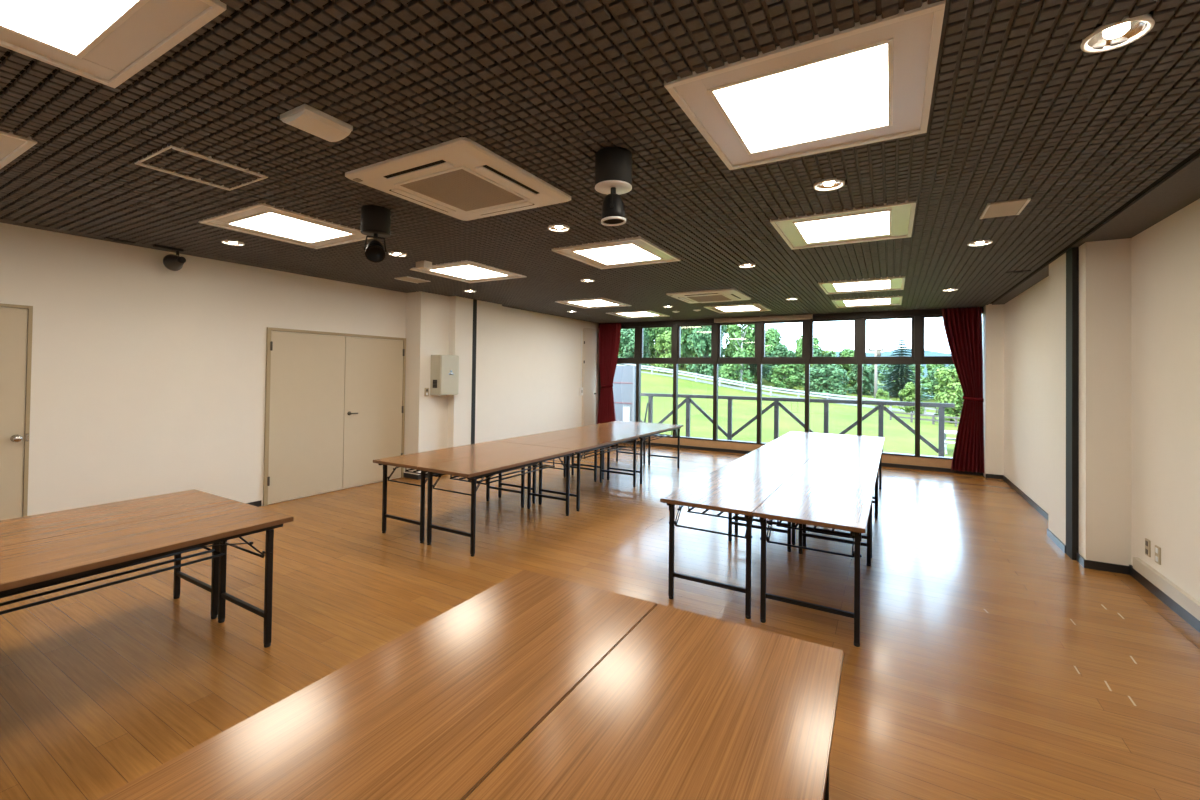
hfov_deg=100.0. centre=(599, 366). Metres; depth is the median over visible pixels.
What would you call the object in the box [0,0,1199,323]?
ceiling
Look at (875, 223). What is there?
diffuser
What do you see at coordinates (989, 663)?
floor
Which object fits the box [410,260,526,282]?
recessed light
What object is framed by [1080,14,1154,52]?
recessed light
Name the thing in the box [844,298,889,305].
diffuser
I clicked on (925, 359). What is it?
window
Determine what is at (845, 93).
diffuser
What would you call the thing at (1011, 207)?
ceiling vent
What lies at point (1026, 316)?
wall
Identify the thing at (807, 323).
trim
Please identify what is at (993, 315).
pier
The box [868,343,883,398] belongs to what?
utility pole
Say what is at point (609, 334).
curtain
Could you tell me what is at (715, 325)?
trim
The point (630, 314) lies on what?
diffuser
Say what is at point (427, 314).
wall column
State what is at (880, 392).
broadleaf tree
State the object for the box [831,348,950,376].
mountain ridge
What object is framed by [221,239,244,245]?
recessed light
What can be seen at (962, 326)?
curtain
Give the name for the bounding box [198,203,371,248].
recessed light
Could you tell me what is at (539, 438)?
folding table
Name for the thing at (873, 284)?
diffuser
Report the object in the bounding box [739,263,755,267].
recessed light
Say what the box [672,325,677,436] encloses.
trim
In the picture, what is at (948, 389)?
broadleaf tree
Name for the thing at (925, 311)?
trim
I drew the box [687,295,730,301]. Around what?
grille
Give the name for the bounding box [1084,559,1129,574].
baseboard
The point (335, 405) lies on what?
door
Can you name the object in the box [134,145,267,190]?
access hatch
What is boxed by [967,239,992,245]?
recessed light
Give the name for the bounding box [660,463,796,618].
folding table
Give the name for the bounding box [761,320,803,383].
window
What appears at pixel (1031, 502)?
baseboard
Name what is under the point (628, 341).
broadleaf tree
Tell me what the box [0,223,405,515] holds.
wall
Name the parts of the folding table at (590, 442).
leg, leg, leg, leg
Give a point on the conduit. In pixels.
(581, 388)
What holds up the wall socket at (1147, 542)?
attached to the wall at (1165, 256)
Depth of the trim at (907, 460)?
9.82 m
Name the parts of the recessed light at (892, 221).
frame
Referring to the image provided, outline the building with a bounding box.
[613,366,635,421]
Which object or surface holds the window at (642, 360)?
in the wall at (541, 353)
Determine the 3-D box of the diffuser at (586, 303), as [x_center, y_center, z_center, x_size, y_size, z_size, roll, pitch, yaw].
[-0.101,-1.032,8.184,0.605,0.008,0.639,0,-1,30]
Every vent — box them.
[394,276,430,282]
[433,380,436,387]
[980,198,1030,218]
[1006,270,1030,273]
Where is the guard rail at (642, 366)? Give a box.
[617,364,960,413]
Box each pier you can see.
[447,296,472,447]
[982,304,1003,476]
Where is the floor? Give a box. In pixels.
[0,443,1199,799]
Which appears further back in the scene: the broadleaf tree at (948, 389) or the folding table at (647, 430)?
the broadleaf tree at (948, 389)
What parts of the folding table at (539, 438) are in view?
leg, leg, leg, leg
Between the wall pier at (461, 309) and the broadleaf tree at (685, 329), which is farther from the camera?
the broadleaf tree at (685, 329)
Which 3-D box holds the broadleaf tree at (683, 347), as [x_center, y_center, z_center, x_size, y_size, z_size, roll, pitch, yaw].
[7.606,-3.107,53.453,2.943,8.369,3.089,0,-1,43]
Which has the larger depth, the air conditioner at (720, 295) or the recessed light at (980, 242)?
the air conditioner at (720, 295)
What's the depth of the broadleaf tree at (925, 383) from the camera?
44.95 m
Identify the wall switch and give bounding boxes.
[424,388,428,395]
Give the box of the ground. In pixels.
[619,351,959,456]
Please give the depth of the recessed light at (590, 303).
8.18 m
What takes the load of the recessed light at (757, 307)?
in the ceiling
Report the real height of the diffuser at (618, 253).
0.008 m
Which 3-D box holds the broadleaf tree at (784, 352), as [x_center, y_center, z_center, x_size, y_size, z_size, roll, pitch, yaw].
[18.345,-0.115,51.324,3.495,4.588,3.390,1,-1,-42]
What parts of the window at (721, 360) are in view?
sash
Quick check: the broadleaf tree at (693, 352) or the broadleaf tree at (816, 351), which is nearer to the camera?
the broadleaf tree at (816, 351)
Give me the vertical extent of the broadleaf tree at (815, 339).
5.702 m
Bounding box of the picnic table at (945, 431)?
[944,430,956,454]
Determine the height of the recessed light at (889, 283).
0.026 m
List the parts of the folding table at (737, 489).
leg, leg, leg, leg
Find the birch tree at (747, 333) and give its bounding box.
[718,324,754,386]
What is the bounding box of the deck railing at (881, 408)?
[641,393,954,456]
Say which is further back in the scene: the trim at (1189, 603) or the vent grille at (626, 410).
the vent grille at (626, 410)
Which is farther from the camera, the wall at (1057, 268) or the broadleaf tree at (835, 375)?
the broadleaf tree at (835, 375)
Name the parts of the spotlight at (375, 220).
plate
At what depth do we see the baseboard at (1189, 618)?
3.44 m
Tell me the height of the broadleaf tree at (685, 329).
7.622 m
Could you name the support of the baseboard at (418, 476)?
attached to the wall pier at (461, 309)
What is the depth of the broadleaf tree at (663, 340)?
48.42 m
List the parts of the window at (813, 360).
sash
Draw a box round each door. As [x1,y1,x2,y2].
[0,303,32,519]
[263,327,405,505]
[582,328,596,425]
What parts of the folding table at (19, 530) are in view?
leg, leg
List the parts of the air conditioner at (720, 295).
grille frame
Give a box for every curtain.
[597,323,620,423]
[942,307,983,472]
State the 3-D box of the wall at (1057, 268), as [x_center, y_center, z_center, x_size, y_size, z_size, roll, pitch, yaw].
[4.494,0.260,4.601,0.485,2.791,0.590,0,-1,30]
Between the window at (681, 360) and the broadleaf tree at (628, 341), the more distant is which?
the broadleaf tree at (628, 341)
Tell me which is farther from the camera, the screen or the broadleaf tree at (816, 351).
the broadleaf tree at (816, 351)
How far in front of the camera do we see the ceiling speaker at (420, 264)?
5.21 m
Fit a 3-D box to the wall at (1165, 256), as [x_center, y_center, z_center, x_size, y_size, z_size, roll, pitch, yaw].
[2.209,0.176,0.338,0.180,2.791,8.360,0,-1,30]
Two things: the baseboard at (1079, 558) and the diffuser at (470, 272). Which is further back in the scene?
the diffuser at (470, 272)
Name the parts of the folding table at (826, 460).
leg, leg, leg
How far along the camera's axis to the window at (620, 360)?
11.18 m
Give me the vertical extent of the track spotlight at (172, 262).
0.204 m
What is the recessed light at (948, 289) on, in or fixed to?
in the ceiling
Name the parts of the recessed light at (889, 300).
frame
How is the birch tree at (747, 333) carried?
on the ground
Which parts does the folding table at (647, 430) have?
leg, leg, leg, leg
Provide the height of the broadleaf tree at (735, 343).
4.968 m
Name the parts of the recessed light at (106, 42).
frame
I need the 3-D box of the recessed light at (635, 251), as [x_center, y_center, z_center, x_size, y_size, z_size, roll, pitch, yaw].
[0.178,-1.071,4.819,0.909,0.026,0.927,0,-1,30]
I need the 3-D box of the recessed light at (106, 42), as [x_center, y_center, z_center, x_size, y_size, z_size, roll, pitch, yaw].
[-1.794,-1.140,1.403,0.909,0.026,0.927,0,-1,30]
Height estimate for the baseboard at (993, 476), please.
0.066 m
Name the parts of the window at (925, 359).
sash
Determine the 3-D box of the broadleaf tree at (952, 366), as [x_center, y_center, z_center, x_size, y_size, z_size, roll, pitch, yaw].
[32.373,1.555,47.260,3.474,3.748,3.932,1,-1,-24]
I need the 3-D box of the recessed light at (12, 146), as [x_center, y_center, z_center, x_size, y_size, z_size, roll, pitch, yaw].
[-3.459,-1.149,2.365,0.909,0.026,0.927,0,-1,30]
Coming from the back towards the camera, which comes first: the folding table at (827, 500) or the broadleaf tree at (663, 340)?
the broadleaf tree at (663, 340)
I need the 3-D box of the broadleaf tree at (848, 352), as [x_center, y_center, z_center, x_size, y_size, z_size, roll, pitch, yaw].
[25.480,0.444,51.527,3.081,4.799,2.935,1,-1,-10]
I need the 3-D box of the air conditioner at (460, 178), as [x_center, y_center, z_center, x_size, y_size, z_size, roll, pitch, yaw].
[-0.828,-1.081,3.078,0.962,0.044,0.962,0,-1,30]
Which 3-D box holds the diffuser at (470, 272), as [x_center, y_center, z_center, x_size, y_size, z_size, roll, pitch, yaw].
[-1.492,-1.081,5.772,0.605,0.008,0.639,0,-1,30]
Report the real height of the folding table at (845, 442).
0.700 m
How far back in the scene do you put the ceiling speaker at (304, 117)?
2.25 m
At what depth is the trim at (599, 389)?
11.54 m
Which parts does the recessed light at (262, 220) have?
frame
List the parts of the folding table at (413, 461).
leg, leg, leg, leg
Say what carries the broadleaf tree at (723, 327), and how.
on the ground
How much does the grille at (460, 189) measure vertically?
0.008 m
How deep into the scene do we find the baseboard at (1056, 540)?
4.67 m
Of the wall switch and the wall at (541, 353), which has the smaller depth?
the wall switch
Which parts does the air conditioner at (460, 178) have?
grille frame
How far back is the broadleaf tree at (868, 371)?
46.67 m
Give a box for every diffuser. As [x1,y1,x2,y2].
[0,0,136,53]
[230,213,349,241]
[431,265,506,279]
[570,300,617,306]
[574,244,659,263]
[617,312,657,316]
[713,44,887,151]
[716,305,759,311]
[795,211,888,242]
[833,280,889,290]
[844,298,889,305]
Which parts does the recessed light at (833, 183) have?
bulb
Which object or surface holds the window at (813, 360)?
in the wall at (541, 353)
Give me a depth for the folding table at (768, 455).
5.11 m
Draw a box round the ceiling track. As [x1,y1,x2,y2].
[104,237,135,243]
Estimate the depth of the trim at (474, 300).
7.91 m
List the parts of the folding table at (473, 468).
leg, leg, leg, leg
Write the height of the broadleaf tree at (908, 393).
2.390 m
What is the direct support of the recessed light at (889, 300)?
in the ceiling
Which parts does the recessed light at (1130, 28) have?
bulb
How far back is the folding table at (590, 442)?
6.17 m
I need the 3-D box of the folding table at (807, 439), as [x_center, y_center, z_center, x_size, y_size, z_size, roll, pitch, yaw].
[2.732,1.311,6.748,0.613,0.700,1.627,0,-1,31]
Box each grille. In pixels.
[400,169,523,210]
[622,406,630,421]
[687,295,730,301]
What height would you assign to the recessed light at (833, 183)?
0.022 m
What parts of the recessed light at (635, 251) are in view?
frame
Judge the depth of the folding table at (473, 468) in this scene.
4.63 m
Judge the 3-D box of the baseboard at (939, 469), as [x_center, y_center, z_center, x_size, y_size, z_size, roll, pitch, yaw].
[3.008,1.673,9.743,7.060,0.062,0.030,0,-1,30]
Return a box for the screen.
[714,314,812,322]
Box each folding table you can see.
[0,489,238,618]
[0,502,293,647]
[97,570,656,799]
[373,441,529,542]
[418,445,576,556]
[465,604,843,799]
[494,429,598,503]
[535,432,640,510]
[569,421,645,478]
[604,423,683,483]
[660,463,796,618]
[730,444,820,544]
[753,470,875,646]
[767,431,835,447]
[798,448,880,557]
[822,434,883,498]
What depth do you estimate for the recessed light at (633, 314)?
9.63 m
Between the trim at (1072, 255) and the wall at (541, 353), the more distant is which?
the wall at (541, 353)
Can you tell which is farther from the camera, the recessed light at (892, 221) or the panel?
the panel
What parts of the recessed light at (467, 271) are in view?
frame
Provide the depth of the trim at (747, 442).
9.70 m
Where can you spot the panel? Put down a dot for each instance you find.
(444, 375)
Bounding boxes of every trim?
[471,299,476,443]
[598,367,600,408]
[607,307,983,326]
[630,436,951,467]
[635,326,640,421]
[654,435,952,459]
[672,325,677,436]
[713,323,717,439]
[756,322,761,442]
[804,320,810,431]
[856,318,862,435]
[914,315,921,455]
[1066,247,1078,559]
[1133,557,1199,620]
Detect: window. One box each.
[617,327,635,363]
[640,325,672,363]
[677,324,712,438]
[717,322,756,388]
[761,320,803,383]
[809,318,856,381]
[863,316,913,363]
[920,315,953,457]
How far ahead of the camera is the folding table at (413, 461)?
4.85 m
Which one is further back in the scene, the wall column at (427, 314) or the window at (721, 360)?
the window at (721, 360)
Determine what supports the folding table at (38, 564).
on the floor
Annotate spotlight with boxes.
[153,244,185,270]
[360,205,390,262]
[595,147,631,225]
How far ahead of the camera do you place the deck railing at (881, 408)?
11.25 m
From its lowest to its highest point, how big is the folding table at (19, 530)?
0.700 m
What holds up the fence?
on the ground
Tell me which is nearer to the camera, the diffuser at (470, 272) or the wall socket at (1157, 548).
the wall socket at (1157, 548)
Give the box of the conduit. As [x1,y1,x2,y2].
[579,331,582,394]
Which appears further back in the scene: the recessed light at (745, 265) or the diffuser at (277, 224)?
the recessed light at (745, 265)
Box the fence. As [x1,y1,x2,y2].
[890,411,959,426]
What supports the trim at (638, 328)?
attached to the wall at (541, 353)
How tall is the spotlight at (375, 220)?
0.377 m
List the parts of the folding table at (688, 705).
leg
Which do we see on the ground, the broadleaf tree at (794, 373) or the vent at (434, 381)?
the broadleaf tree at (794, 373)
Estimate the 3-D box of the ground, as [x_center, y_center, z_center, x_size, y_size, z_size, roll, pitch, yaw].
[18.414,0.168,51.900,100.000,9.552,87.700,0,-1,30]
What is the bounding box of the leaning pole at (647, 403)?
[644,403,648,421]
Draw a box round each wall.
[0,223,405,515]
[475,300,501,443]
[500,306,598,439]
[1004,276,1048,512]
[1048,253,1065,544]
[1131,199,1199,601]
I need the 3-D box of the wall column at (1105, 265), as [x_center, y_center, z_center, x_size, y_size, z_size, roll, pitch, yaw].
[4.227,0.251,4.103,0.448,2.791,0.180,0,-1,30]
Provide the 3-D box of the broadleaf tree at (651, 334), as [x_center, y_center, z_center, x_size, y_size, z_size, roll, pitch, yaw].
[5.169,-2.881,58.985,2.950,6.122,3.096,1,-1,-28]
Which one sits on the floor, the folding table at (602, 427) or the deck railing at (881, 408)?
the folding table at (602, 427)
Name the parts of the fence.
rail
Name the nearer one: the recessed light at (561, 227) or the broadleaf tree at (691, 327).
the recessed light at (561, 227)
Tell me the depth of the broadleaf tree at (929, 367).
50.51 m
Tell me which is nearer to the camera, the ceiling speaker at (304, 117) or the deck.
the ceiling speaker at (304, 117)
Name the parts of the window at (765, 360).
sash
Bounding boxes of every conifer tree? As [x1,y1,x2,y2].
[736,339,771,382]
[873,335,934,401]
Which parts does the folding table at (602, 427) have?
leg, leg, leg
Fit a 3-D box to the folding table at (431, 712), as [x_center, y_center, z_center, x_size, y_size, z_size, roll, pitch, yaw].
[-0.459,1.200,1.282,0.613,0.700,1.627,0,-1,29]
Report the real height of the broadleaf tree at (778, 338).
6.379 m
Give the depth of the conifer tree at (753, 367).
48.47 m
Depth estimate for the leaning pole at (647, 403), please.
13.00 m
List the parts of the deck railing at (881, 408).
post, post, post, post, rail, post, post, post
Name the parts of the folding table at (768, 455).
leg, leg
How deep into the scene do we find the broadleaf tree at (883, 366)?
49.01 m
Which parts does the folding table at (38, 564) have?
leg, leg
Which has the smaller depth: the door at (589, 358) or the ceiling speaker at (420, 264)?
the ceiling speaker at (420, 264)
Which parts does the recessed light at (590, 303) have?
reflector panel, frame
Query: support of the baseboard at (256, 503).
attached to the wall at (148, 378)
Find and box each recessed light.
[0,0,225,87]
[0,131,36,168]
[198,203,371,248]
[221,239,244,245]
[388,251,406,256]
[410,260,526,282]
[548,224,569,231]
[552,236,680,268]
[555,298,631,308]
[581,279,594,281]
[606,310,668,317]
[664,0,945,169]
[704,303,770,312]
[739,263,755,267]
[770,200,915,249]
[813,178,844,190]
[818,276,904,293]
[831,295,902,307]
[942,288,957,290]
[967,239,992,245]
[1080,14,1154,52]
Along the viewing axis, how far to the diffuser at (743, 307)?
8.58 m
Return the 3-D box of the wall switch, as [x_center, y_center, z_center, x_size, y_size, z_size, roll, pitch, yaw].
[-2.494,0.366,7.258,0.016,0.120,0.072,0,-1,30]
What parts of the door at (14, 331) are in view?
knob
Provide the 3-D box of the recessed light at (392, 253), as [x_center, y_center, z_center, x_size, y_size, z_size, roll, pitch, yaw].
[-1.968,-1.098,4.897,0.172,0.022,0.172,0,-1,30]
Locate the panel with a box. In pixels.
[430,355,458,394]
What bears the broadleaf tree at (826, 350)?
on the ground
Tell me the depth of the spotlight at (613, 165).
2.55 m
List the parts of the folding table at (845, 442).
leg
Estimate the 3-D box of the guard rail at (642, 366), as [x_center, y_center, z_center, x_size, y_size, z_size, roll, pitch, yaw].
[12.301,0.869,39.320,74.005,6.360,0.175,0,-1,30]
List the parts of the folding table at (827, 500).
leg, leg, leg, leg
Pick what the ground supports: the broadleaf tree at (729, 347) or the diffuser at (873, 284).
the broadleaf tree at (729, 347)
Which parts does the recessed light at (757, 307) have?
frame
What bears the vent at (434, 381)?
attached to the panel
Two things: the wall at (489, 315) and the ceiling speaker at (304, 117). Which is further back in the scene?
the wall at (489, 315)
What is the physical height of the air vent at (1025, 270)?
0.014 m
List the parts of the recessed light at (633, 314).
frame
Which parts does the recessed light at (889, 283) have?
frame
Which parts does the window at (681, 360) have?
sash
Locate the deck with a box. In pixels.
[684,436,944,456]
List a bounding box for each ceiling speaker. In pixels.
[280,104,352,141]
[416,261,431,268]
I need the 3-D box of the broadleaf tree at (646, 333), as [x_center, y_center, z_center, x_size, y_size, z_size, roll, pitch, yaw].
[4.264,-2.585,54.548,3.327,5.961,2.929,1,-1,-36]
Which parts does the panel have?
door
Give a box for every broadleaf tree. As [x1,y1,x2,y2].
[618,328,649,369]
[623,328,650,364]
[646,328,655,357]
[651,328,662,357]
[654,330,680,372]
[658,327,686,356]
[679,327,690,367]
[686,326,692,356]
[686,326,721,379]
[690,326,711,371]
[718,325,727,365]
[724,326,740,371]
[731,337,756,379]
[762,327,778,373]
[764,344,796,382]
[765,364,804,392]
[768,328,785,373]
[794,335,817,383]
[802,348,838,393]
[803,349,836,373]
[804,364,850,397]
[813,336,821,349]
[838,348,856,389]
[845,364,881,394]
[874,389,889,406]
[878,364,904,392]
[892,364,933,397]
[898,382,924,413]
[920,364,950,392]
[927,364,954,398]
[933,367,963,423]
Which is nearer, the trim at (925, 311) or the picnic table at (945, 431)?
the trim at (925, 311)
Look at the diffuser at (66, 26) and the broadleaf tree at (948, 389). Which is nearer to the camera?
the diffuser at (66, 26)
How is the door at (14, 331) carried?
in the wall at (148, 378)
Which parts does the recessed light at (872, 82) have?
frame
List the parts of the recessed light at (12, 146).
reflector panel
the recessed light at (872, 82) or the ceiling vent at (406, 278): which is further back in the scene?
the ceiling vent at (406, 278)
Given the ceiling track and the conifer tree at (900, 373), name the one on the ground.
the conifer tree at (900, 373)
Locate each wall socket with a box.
[1145,538,1150,556]
[1155,545,1160,564]
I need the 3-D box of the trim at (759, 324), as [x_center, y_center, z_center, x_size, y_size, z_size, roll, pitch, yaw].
[3.100,0.304,9.790,0.104,2.348,0.115,0,-1,30]
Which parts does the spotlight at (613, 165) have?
plate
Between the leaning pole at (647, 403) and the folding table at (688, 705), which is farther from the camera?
the leaning pole at (647, 403)
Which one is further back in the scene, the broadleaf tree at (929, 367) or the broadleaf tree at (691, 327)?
the broadleaf tree at (691, 327)
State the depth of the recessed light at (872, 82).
2.02 m
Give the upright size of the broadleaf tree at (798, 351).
5.798 m
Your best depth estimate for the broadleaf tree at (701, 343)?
46.81 m
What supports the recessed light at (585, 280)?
in the ceiling
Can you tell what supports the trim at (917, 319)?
attached to the wall at (541, 353)
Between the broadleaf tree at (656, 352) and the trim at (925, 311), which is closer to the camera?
the trim at (925, 311)
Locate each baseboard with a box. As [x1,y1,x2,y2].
[246,500,261,506]
[417,473,440,479]
[625,441,982,474]
[985,474,1002,479]
[1003,475,1047,519]
[1047,529,1065,552]
[1076,553,1085,566]
[1084,559,1129,574]
[1129,565,1199,632]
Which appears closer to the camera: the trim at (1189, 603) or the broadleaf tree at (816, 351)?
the trim at (1189, 603)
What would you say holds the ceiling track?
attached to the ceiling
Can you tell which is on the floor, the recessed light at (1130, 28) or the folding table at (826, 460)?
the folding table at (826, 460)
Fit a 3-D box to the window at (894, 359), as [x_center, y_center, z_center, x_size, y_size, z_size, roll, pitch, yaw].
[4.977,0.314,8.707,0.795,2.348,0.095,0,-1,30]
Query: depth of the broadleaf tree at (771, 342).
55.06 m
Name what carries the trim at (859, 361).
attached to the wall at (541, 353)
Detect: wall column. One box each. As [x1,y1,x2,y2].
[404,291,449,474]
[1079,238,1130,565]
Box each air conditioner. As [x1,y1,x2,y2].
[345,137,570,220]
[666,288,750,302]

